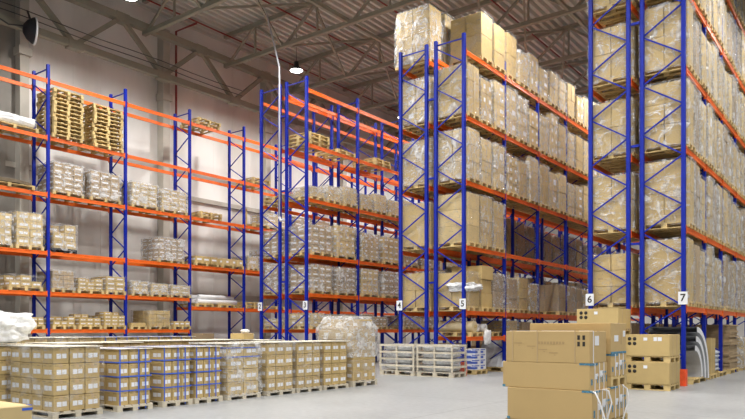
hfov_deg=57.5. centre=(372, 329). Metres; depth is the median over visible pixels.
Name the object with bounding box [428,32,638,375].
rack
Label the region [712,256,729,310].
load
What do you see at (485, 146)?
load
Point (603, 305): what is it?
load
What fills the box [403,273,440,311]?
load
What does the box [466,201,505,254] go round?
load
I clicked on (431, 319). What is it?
load
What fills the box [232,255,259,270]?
load
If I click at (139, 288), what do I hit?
load
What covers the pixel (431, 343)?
load
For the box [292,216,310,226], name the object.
load
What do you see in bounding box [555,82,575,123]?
load
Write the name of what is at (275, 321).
load
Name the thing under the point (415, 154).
load
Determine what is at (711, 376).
wooden pallet
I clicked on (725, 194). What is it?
load
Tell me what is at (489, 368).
wooden pallet
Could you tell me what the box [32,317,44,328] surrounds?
load
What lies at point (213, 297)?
tube
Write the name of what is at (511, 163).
load
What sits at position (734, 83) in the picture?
load
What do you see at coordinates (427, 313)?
rack
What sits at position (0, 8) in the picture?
power cable
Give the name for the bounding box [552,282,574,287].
load
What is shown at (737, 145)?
load
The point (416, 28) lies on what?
load
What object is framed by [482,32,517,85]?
load
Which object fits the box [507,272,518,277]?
load
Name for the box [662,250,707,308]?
load
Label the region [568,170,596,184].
load
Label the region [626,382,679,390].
wooden pallet
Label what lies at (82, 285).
load
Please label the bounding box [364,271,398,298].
load
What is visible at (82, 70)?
wall
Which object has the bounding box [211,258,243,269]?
load
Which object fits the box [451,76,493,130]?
load
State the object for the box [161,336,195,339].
load
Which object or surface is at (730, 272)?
load
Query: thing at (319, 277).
load
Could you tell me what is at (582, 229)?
load
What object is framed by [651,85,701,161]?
load
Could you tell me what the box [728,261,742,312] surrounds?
load
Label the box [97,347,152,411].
load
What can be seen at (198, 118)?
wooden pallet
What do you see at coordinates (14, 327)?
heap
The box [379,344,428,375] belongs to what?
crate
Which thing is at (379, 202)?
load
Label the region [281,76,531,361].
rack
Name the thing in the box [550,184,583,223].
load
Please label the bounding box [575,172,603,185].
load
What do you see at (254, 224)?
wooden pallet
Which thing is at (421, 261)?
load
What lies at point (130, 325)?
load
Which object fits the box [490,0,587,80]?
pipe
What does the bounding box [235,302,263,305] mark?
wooden pallet
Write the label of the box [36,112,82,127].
wooden pallet
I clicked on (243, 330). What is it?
film
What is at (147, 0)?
pipe
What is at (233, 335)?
carton
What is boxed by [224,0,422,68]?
roof truss
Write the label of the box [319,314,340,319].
load
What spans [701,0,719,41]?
load
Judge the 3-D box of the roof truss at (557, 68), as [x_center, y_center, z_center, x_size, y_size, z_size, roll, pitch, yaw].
[16.430,-13.307,31.453,38.700,1.585,0.170,0,0,37]
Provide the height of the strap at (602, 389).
0.594 m
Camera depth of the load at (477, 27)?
21.88 m
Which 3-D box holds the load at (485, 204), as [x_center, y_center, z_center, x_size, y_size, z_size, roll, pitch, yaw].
[3.229,-3.455,22.213,1.255,1.717,0.842,0,0,37]
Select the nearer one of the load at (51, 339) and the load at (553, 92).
the load at (51, 339)
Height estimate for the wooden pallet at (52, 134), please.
0.144 m
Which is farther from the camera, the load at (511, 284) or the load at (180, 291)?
the load at (180, 291)
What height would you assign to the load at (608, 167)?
1.494 m
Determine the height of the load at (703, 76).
1.534 m
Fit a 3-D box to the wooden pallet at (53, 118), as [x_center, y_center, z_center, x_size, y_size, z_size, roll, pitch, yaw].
[-11.378,-7.472,24.732,1.200,0.144,1.120,0,0,35]
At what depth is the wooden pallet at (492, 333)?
22.48 m
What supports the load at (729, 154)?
in the rack at (686, 311)
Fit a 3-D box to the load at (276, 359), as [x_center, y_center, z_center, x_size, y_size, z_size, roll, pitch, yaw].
[-2.449,0.819,15.041,1.255,1.162,0.893,0,0,37]
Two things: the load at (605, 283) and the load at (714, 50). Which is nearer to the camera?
the load at (605, 283)
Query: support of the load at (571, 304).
in the rack at (462, 302)
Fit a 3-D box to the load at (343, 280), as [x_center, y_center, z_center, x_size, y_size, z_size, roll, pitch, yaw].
[-1.464,-1.891,26.818,1.256,1.090,1.198,0,0,37]
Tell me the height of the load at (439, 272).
1.395 m
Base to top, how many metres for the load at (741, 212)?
1.593 m
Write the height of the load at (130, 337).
1.242 m
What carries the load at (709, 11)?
in the rack at (686, 311)
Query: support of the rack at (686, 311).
on the floor
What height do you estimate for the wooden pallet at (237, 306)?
0.144 m
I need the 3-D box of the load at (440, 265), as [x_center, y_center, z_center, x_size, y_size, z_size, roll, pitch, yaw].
[3.088,-3.430,32.838,1.255,1.329,1.202,0,0,37]
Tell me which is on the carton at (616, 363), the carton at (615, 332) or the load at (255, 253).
the carton at (615, 332)
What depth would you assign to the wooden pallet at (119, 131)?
25.62 m
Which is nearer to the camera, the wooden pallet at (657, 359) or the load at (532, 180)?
the wooden pallet at (657, 359)
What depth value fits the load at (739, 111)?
23.15 m
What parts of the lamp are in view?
lamp shade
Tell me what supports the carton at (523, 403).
on the wooden pallet
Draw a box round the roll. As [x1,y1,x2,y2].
[438,321,476,331]
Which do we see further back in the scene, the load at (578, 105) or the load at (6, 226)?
the load at (578, 105)
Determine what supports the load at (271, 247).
in the rack at (280, 296)
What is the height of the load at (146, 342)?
1.178 m
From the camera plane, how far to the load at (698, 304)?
17.96 m
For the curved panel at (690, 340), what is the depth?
18.16 m
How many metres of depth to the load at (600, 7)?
18.42 m
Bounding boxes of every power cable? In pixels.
[0,1,241,90]
[0,8,241,95]
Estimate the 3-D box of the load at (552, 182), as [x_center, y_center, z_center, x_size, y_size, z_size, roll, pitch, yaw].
[6.550,-5.351,26.623,1.261,1.510,0.845,0,0,37]
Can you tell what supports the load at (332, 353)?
on the floor
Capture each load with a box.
[0,210,44,250]
[0,211,13,247]
[0,275,42,290]
[0,337,49,343]
[0,344,51,401]
[7,344,102,418]
[30,342,99,346]
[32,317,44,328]
[36,161,84,201]
[36,270,74,292]
[38,223,77,253]
[38,316,75,328]
[45,337,92,341]
[67,278,103,293]
[69,314,101,328]
[73,170,121,207]
[87,312,125,328]
[89,336,128,341]
[89,341,143,346]
[91,276,125,294]
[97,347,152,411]
[114,336,163,339]
[114,340,183,345]
[115,181,158,213]
[118,280,149,295]
[121,323,146,328]
[124,346,192,407]
[133,310,170,328]
[134,282,169,296]
[141,237,184,263]
[145,188,187,217]
[154,284,191,297]
[159,345,222,403]
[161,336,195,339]
[164,321,190,328]
[176,339,217,344]
[178,255,218,266]
[188,342,261,400]
[198,339,252,342]
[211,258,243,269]
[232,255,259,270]
[241,341,294,395]
[249,250,284,271]
[250,213,284,231]
[251,339,275,340]
[263,230,298,259]
[263,263,298,295]
[263,318,292,328]
[274,341,321,392]
[289,185,325,204]
[289,225,333,258]
[289,263,333,294]
[289,312,324,328]
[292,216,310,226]
[300,340,348,389]
[308,185,341,207]
[308,216,329,226]
[314,267,356,295]
[315,225,356,261]
[316,316,377,386]
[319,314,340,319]
[321,186,357,211]
[340,193,373,214]
[340,233,379,264]
[340,268,379,297]
[341,315,355,318]
[350,313,373,328]
[353,193,387,217]
[364,236,398,266]
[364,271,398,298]
[368,199,398,220]
[372,317,387,328]
[383,201,412,223]
[383,239,418,269]
[384,315,414,328]
[394,3,443,76]
[403,76,440,134]
[403,139,440,193]
[403,202,440,252]
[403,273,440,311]
[408,258,433,271]
[410,318,423,328]
[414,316,433,328]
[415,13,453,78]
[417,129,443,138]
[417,187,446,197]
[419,270,451,312]
[420,261,451,272]
[420,316,448,323]
[431,343,466,347]
[438,62,480,127]
[438,127,481,188]
[438,192,480,249]
[438,272,480,311]
[448,253,483,259]
[449,11,493,69]
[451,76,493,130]
[451,196,493,252]
[452,137,493,192]
[452,265,493,311]
[460,253,493,261]
[466,142,506,196]
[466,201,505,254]
[472,255,501,263]
[477,79,506,137]
[479,23,505,79]
[480,86,518,143]
[480,153,518,200]
[480,320,518,335]
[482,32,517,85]
[483,218,516,265]
[490,274,505,311]
[492,95,528,149]
[492,161,528,204]
[492,221,525,266]
[506,49,529,92]
[506,108,538,155]
[506,156,539,208]
[506,226,535,268]
[506,278,518,312]
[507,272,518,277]
[508,278,528,312]
[514,115,549,158]
[514,164,549,211]
[514,226,544,269]
[516,53,539,99]
[517,322,530,330]
[521,233,552,271]
[523,172,558,214]
[526,66,549,108]
[527,69,559,113]
[527,283,538,313]
[533,173,566,217]
[539,78,566,117]
[539,114,558,163]
[539,124,567,168]
[539,236,561,272]
[539,285,566,314]
[544,182,575,220]
[544,234,569,273]
[546,237,575,275]
[547,131,575,173]
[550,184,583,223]
[551,135,583,176]
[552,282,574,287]
[554,286,576,315]
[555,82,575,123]
[559,185,587,225]
[561,239,582,276]
[562,95,583,129]
[567,97,587,134]
[567,140,587,180]
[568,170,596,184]
[568,223,585,228]
[568,243,586,277]
[570,102,595,139]
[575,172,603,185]
[575,226,587,230]
[575,283,583,288]
[575,289,581,315]
[582,289,587,308]
[583,247,600,279]
[587,0,639,23]
[587,20,639,94]
[593,97,639,165]
[593,172,639,237]
[593,253,639,308]
[600,1,639,28]
[600,33,639,101]
[600,129,646,170]
[602,234,633,239]
[602,254,639,308]
[609,165,639,174]
[609,237,639,242]
[610,93,639,101]
[631,323,639,333]
[638,0,677,8]
[638,0,695,84]
[638,237,695,307]
[639,78,696,158]
[639,157,696,233]
[645,323,656,333]
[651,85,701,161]
[651,164,701,236]
[652,0,700,11]
[652,16,701,85]
[652,244,701,308]
[660,178,707,239]
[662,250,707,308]
[668,176,714,240]
[668,245,714,309]
[678,258,719,310]
[688,100,708,165]
[691,30,708,93]
[693,0,708,21]
[694,0,713,32]
[694,103,714,171]
[694,187,718,243]
[695,184,724,246]
[699,39,713,101]
[700,116,718,176]
[700,119,724,180]
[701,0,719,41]
[701,42,718,107]
[707,0,724,49]
[708,189,729,248]
[709,56,724,115]
[710,126,729,184]
[712,196,732,250]
[712,202,738,253]
[712,210,742,255]
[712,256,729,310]
[713,70,728,120]
[715,2,728,58]
[716,72,733,127]
[716,259,723,310]
[717,13,733,66]
[717,136,733,189]
[723,19,737,73]
[724,75,738,133]
[724,143,738,192]
[725,0,736,14]
[725,210,744,256]
[726,27,741,80]
[726,150,741,196]
[728,0,742,22]
[728,90,741,139]
[728,208,744,258]
[728,261,737,311]
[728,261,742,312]
[728,265,733,311]
[729,154,744,200]
[730,92,744,143]
[730,157,744,203]
[731,110,744,148]
[736,0,744,30]
[736,30,744,87]
[736,336,744,370]
[738,261,744,312]
[743,267,744,306]
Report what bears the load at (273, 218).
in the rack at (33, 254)
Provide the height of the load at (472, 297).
1.231 m
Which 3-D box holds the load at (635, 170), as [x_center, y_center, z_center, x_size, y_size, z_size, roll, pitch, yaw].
[7.515,-5.319,19.709,1.255,1.445,0.764,0,0,37]
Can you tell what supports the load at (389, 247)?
in the rack at (356, 263)
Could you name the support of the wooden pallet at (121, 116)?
on the wooden pallet at (94, 112)
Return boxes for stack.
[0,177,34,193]
[455,348,487,374]
[692,325,738,373]
[715,350,726,376]
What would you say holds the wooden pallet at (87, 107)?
on the wooden pallet at (121, 116)
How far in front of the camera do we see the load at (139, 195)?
26.92 m
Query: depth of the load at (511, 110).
23.39 m
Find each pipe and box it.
[147,0,398,112]
[175,22,196,113]
[262,0,414,80]
[377,0,399,13]
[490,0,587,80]
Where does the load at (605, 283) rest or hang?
on the rack at (592, 21)
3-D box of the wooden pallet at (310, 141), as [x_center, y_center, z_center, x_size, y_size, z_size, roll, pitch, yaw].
[-2.444,-6.888,25.546,1.200,0.144,1.100,0,0,36]
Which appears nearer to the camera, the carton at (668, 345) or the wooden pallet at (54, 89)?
the carton at (668, 345)
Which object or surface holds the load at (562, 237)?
in the rack at (427, 313)
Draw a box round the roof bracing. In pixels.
[194,0,587,99]
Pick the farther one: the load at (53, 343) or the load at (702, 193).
the load at (702, 193)
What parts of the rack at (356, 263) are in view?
post, post, post, post, post, post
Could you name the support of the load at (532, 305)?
in the rack at (462, 302)
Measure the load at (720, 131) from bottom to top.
1.686 m
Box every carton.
[0,401,32,418]
[231,333,253,338]
[503,361,606,390]
[506,331,605,363]
[507,387,609,418]
[530,323,625,353]
[577,308,630,328]
[606,353,625,375]
[607,384,625,418]
[626,334,679,356]
[626,361,679,384]
[706,338,711,373]
[713,343,713,372]
[714,338,714,372]
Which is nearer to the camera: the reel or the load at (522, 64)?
the reel
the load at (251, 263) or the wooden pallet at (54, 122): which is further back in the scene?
the load at (251, 263)
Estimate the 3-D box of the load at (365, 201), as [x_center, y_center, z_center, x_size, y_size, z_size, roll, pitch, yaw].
[-0.681,-5.155,27.865,1.251,0.678,0.842,0,0,37]
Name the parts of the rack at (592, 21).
post, post, post, post, post, post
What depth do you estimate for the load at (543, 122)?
25.61 m
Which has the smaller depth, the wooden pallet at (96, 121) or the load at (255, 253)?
the wooden pallet at (96, 121)
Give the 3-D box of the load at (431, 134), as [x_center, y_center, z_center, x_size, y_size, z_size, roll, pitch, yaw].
[2.141,-7.472,23.032,1.255,1.751,0.846,0,0,37]
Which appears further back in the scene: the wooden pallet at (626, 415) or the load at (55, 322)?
the load at (55, 322)
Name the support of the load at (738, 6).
on the rack at (686, 311)
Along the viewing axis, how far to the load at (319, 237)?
25.28 m
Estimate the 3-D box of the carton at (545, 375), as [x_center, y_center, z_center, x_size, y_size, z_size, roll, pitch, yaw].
[2.567,0.623,9.576,1.259,0.361,0.704,0,0,37]
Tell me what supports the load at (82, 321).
in the rack at (33, 254)
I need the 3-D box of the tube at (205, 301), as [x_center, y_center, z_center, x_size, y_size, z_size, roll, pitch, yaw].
[-6.915,-1.242,30.152,0.199,0.199,2.200,0,0,37]
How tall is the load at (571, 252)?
1.726 m
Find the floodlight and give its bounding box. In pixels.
[0,10,37,45]
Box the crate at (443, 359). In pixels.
[416,344,466,377]
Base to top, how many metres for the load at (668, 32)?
1.784 m
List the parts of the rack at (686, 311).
post, post, post, post, post, post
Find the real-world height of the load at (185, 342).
1.178 m
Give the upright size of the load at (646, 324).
1.588 m
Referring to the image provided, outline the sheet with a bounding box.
[481,340,503,366]
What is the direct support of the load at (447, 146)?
in the rack at (462, 302)
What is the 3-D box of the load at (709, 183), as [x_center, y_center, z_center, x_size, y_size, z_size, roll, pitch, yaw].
[9.126,-3.455,19.579,1.254,1.718,0.761,0,0,37]
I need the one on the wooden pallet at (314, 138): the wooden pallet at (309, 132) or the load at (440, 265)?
the wooden pallet at (309, 132)
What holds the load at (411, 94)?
in the rack at (427, 313)
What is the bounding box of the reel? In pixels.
[479,324,486,331]
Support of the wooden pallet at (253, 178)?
on the wooden pallet at (252, 181)
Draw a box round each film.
[240,329,249,332]
[446,282,482,291]
[483,330,490,344]
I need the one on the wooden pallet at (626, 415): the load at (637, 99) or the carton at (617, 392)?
the carton at (617, 392)
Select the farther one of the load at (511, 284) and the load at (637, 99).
the load at (511, 284)
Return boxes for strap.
[593,391,605,418]
[602,389,611,418]
[622,384,628,418]
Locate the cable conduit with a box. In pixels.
[265,11,284,221]
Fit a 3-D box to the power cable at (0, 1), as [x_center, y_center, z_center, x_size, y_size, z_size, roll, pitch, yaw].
[-14.934,-11.600,21.622,0.035,0.094,28.501,0,0,37]
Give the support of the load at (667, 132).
in the rack at (686, 311)
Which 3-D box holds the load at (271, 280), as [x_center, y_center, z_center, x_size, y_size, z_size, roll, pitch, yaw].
[-3.546,-1.936,26.268,1.256,1.180,0.847,0,0,37]
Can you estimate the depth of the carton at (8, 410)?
5.37 m
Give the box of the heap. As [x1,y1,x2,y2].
[0,310,36,342]
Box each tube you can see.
[191,295,233,300]
[195,299,236,304]
[197,294,224,299]
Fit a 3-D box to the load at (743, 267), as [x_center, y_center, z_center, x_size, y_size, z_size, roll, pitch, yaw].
[12.930,-1.421,24.642,1.255,1.650,0.764,0,0,37]
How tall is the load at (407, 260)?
1.270 m
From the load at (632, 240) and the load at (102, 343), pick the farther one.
the load at (632, 240)
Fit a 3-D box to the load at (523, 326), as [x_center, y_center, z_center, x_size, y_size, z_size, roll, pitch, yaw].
[5.148,-0.059,24.746,1.153,0.527,0.897,0,0,37]
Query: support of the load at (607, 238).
in the rack at (592, 21)
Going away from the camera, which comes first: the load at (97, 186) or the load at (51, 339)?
the load at (51, 339)
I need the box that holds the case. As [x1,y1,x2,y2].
[177,333,213,338]
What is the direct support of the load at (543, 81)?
on the rack at (462, 302)
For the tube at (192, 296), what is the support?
on the tube
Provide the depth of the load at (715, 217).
19.95 m
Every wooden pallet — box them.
[36,96,82,108]
[36,108,82,123]
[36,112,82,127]
[36,116,83,131]
[36,120,83,135]
[36,132,82,148]
[37,87,83,101]
[37,92,83,105]
[37,100,83,115]
[37,104,83,116]
[39,125,83,139]
[41,129,83,140]
[77,111,122,125]
[77,115,123,127]
[77,119,122,133]
[77,123,121,135]
[77,130,121,144]
[77,134,122,148]
[77,142,123,156]
[78,107,123,120]
[78,127,122,141]
[79,103,122,116]
[82,139,122,150]
[179,303,213,306]
[180,120,219,133]
[181,117,220,130]
[183,214,221,222]
[187,211,221,217]
[206,304,234,307]
[235,180,269,189]
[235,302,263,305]
[235,305,257,308]
[237,223,268,230]
[240,177,270,183]
[251,306,284,309]
[263,195,284,201]
[263,199,293,209]
[289,131,329,140]
[289,135,329,144]
[289,139,328,153]
[315,148,355,161]
[352,157,390,165]
[353,161,390,172]
[439,332,483,336]
[458,332,498,335]
[486,367,502,371]
[607,374,626,386]
[612,413,627,418]
[626,355,679,362]
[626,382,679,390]
[688,376,705,384]
[706,373,716,379]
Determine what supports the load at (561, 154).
in the rack at (462, 302)
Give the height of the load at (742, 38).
1.794 m
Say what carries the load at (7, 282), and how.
in the rack at (33, 254)
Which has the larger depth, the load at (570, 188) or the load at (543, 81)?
the load at (570, 188)
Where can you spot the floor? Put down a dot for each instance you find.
(479, 396)
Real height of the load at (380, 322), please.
0.542 m
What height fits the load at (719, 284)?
1.546 m
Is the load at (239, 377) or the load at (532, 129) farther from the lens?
the load at (532, 129)
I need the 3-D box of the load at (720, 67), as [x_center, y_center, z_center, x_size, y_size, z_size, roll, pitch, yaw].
[10.050,-7.364,20.801,1.255,1.537,0.765,0,0,37]
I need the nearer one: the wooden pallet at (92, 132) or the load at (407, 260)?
the wooden pallet at (92, 132)
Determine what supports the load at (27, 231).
in the rack at (33, 254)
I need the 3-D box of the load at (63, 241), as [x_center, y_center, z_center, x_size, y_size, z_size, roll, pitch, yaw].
[-11.477,-3.281,24.673,1.255,1.030,0.939,0,0,37]
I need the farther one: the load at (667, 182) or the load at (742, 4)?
the load at (742, 4)
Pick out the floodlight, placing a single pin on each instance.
(30, 27)
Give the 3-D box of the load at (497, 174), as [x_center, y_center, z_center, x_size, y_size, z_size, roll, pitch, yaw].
[3.771,-5.382,22.915,1.256,1.572,0.842,0,0,37]
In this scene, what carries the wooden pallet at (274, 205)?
on the rack at (280, 296)
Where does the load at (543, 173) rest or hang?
in the rack at (462, 302)
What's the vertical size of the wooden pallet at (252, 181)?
0.144 m
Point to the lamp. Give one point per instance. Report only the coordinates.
(295, 69)
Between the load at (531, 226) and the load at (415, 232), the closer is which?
the load at (415, 232)
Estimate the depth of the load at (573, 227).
30.45 m
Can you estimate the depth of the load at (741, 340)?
23.53 m
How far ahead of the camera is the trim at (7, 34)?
25.32 m
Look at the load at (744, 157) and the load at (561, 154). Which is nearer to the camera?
the load at (744, 157)
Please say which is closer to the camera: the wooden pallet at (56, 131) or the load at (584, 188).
the wooden pallet at (56, 131)
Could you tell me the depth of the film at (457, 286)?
21.00 m
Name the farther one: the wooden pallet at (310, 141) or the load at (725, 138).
the wooden pallet at (310, 141)
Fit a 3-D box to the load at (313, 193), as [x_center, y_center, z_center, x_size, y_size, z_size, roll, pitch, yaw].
[-2.479,-5.064,25.464,1.256,0.497,0.842,0,0,37]
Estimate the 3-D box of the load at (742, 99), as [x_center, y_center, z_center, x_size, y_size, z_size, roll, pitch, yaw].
[12.478,-7.421,24.024,1.251,1.650,0.761,0,0,37]
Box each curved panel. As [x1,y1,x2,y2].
[649,327,708,377]
[661,345,702,376]
[680,336,705,377]
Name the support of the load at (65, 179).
in the rack at (33, 254)
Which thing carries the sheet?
on the wooden pallet at (489, 368)
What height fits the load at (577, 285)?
1.659 m
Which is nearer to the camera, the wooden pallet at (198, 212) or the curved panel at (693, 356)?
the curved panel at (693, 356)
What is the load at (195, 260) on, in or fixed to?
in the rack at (33, 254)
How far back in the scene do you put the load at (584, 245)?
32.90 m
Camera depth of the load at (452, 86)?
21.22 m
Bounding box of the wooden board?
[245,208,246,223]
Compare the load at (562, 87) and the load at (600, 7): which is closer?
the load at (600, 7)
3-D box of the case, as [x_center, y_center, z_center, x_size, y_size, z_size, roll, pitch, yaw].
[-7.736,0.774,29.707,0.904,1.252,1.300,0,0,37]
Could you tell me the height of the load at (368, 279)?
1.152 m
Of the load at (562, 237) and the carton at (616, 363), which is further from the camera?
the load at (562, 237)
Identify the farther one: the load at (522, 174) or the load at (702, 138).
the load at (522, 174)
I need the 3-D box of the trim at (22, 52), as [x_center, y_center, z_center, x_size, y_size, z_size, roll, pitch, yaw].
[-13.177,-6.050,25.558,0.540,14.900,0.500,0,0,37]
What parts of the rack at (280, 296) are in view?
post, post, post, post, post, post, post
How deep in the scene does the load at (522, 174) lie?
24.10 m
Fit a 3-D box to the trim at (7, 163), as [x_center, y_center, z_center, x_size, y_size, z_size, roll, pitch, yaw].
[-7.580,-3.900,33.299,0.140,4.800,60.000,0,0,37]
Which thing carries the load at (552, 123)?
in the rack at (462, 302)
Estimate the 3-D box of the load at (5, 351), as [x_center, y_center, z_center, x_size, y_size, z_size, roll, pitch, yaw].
[-6.558,0.831,12.255,1.200,1.138,0.950,0,0,37]
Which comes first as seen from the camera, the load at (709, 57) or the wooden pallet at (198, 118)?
the load at (709, 57)
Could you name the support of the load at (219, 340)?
on the floor
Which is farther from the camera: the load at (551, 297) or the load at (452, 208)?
the load at (551, 297)
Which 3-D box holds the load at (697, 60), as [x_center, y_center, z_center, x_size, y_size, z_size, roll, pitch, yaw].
[8.114,-7.385,18.297,1.261,1.577,0.763,0,0,37]
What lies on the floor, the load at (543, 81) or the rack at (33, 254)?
the rack at (33, 254)
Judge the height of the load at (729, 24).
1.505 m
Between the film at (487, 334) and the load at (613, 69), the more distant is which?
the film at (487, 334)
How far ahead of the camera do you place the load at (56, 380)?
11.03 m
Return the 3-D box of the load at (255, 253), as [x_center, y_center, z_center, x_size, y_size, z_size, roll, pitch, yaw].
[-5.109,-3.306,33.103,1.256,1.080,1.300,0,0,37]
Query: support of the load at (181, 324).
in the rack at (33, 254)
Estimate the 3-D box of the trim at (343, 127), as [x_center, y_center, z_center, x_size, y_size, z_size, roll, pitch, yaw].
[-1.784,-6.050,40.639,0.540,14.900,0.500,0,0,37]
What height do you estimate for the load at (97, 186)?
1.130 m
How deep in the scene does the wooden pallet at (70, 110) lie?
24.47 m
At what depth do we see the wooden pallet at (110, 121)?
25.68 m
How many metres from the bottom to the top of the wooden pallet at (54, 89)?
0.144 m
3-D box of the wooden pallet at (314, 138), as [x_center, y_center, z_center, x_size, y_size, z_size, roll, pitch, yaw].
[-2.416,-7.034,25.525,1.200,0.144,1.100,0,0,39]
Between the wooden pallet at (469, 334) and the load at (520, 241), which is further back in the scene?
the load at (520, 241)
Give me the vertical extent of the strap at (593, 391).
0.596 m
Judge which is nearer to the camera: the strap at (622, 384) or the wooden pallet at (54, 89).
the strap at (622, 384)
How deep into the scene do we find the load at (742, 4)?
23.68 m
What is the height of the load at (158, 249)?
1.030 m
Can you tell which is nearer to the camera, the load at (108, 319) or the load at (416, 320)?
the load at (108, 319)
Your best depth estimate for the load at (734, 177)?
22.30 m
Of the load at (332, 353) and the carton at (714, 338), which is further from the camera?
the carton at (714, 338)
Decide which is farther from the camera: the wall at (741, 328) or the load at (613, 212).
the wall at (741, 328)
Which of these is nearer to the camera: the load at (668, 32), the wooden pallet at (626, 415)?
the wooden pallet at (626, 415)
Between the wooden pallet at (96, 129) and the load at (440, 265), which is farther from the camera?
the load at (440, 265)
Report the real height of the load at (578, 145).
1.541 m
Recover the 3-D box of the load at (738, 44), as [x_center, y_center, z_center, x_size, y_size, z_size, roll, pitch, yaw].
[11.997,-9.395,23.424,1.258,1.597,0.764,0,0,37]
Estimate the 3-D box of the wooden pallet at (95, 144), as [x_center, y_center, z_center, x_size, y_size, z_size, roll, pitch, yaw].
[-10.418,-6.888,26.024,1.200,0.144,1.200,0,0,36]
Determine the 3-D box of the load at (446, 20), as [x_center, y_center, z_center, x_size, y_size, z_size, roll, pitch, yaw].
[2.154,-9.538,23.023,1.258,1.884,0.846,0,0,37]
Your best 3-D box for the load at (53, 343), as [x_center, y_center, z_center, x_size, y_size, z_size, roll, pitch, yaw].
[-5.940,0.821,13.073,1.200,1.158,0.900,0,0,37]
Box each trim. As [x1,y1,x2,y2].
[0,0,14,312]
[5,160,398,307]
[13,0,32,336]
[100,0,474,349]
[156,29,172,335]
[259,71,272,339]
[340,111,348,311]
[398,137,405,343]
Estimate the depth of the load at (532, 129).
24.78 m
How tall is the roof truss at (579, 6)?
1.585 m
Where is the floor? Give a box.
[32,352,744,418]
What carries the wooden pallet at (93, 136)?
on the wooden pallet at (93, 140)
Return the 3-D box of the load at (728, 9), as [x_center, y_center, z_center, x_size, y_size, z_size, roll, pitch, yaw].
[11.465,-11.318,22.739,1.258,1.504,0.764,0,0,37]
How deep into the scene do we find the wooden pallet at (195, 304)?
29.34 m
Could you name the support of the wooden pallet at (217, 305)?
in the rack at (33, 254)
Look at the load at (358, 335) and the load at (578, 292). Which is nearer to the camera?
the load at (358, 335)
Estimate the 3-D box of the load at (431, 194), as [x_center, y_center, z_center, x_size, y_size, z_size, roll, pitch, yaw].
[2.140,-5.389,23.034,1.255,1.586,0.846,0,0,37]
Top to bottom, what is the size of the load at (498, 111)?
1.651 m
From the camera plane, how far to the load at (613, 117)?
18.23 m
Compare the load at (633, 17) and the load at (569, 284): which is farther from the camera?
the load at (569, 284)
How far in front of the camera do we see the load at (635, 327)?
18.48 m
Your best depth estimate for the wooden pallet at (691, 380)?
18.02 m
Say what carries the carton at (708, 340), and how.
on the wooden pallet at (711, 376)
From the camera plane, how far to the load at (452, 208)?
21.20 m
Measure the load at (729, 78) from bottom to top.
1.603 m
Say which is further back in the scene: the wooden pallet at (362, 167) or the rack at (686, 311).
the wooden pallet at (362, 167)
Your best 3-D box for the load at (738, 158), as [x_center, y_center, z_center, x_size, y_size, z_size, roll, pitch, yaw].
[11.994,-5.342,23.427,1.255,1.491,0.765,0,0,37]
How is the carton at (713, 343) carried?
on the wooden pallet at (711, 376)
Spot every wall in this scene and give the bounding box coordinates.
[29,0,492,351]
[499,169,744,336]
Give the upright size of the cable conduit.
8.611 m
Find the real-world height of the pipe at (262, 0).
0.068 m
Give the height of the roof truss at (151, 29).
1.585 m
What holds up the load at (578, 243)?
on the rack at (427, 313)
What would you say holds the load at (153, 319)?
in the rack at (33, 254)
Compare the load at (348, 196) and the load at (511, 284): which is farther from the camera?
the load at (348, 196)
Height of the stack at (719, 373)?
0.791 m
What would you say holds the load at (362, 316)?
on the rack at (356, 263)
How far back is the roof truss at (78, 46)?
30.26 m
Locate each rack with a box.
[0,64,397,350]
[258,84,520,360]
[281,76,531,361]
[397,44,605,373]
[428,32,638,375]
[586,0,718,333]
[631,0,744,385]
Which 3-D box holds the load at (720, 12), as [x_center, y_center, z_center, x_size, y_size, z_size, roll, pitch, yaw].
[10.040,-9.463,20.811,1.261,1.733,0.763,0,0,37]
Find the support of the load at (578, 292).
in the rack at (462, 302)
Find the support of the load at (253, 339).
on the floor
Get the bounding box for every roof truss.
[0,0,415,161]
[142,0,228,36]
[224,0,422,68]
[289,0,587,93]
[343,19,587,115]
[387,59,587,132]
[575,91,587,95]
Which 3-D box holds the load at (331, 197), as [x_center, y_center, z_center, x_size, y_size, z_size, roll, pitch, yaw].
[-1.912,-5.155,26.247,1.255,0.678,0.842,0,0,37]
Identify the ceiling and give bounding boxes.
[130,0,600,117]
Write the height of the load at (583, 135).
1.482 m
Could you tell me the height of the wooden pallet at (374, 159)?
0.144 m
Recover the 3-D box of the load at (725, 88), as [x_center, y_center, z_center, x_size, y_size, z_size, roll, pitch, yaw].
[10.542,-7.374,21.516,1.256,1.556,0.765,0,0,37]
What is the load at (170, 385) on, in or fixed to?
on the floor
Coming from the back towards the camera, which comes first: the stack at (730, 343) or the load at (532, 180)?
the load at (532, 180)
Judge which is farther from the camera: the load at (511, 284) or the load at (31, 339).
the load at (511, 284)
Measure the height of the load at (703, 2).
1.655 m
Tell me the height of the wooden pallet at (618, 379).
0.144 m
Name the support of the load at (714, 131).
in the rack at (686, 311)
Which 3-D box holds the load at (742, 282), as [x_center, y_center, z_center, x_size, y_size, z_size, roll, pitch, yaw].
[12.452,-1.491,24.043,1.254,1.791,0.761,0,0,37]
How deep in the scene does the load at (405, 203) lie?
30.10 m
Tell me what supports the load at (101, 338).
on the floor
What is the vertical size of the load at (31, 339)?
1.261 m

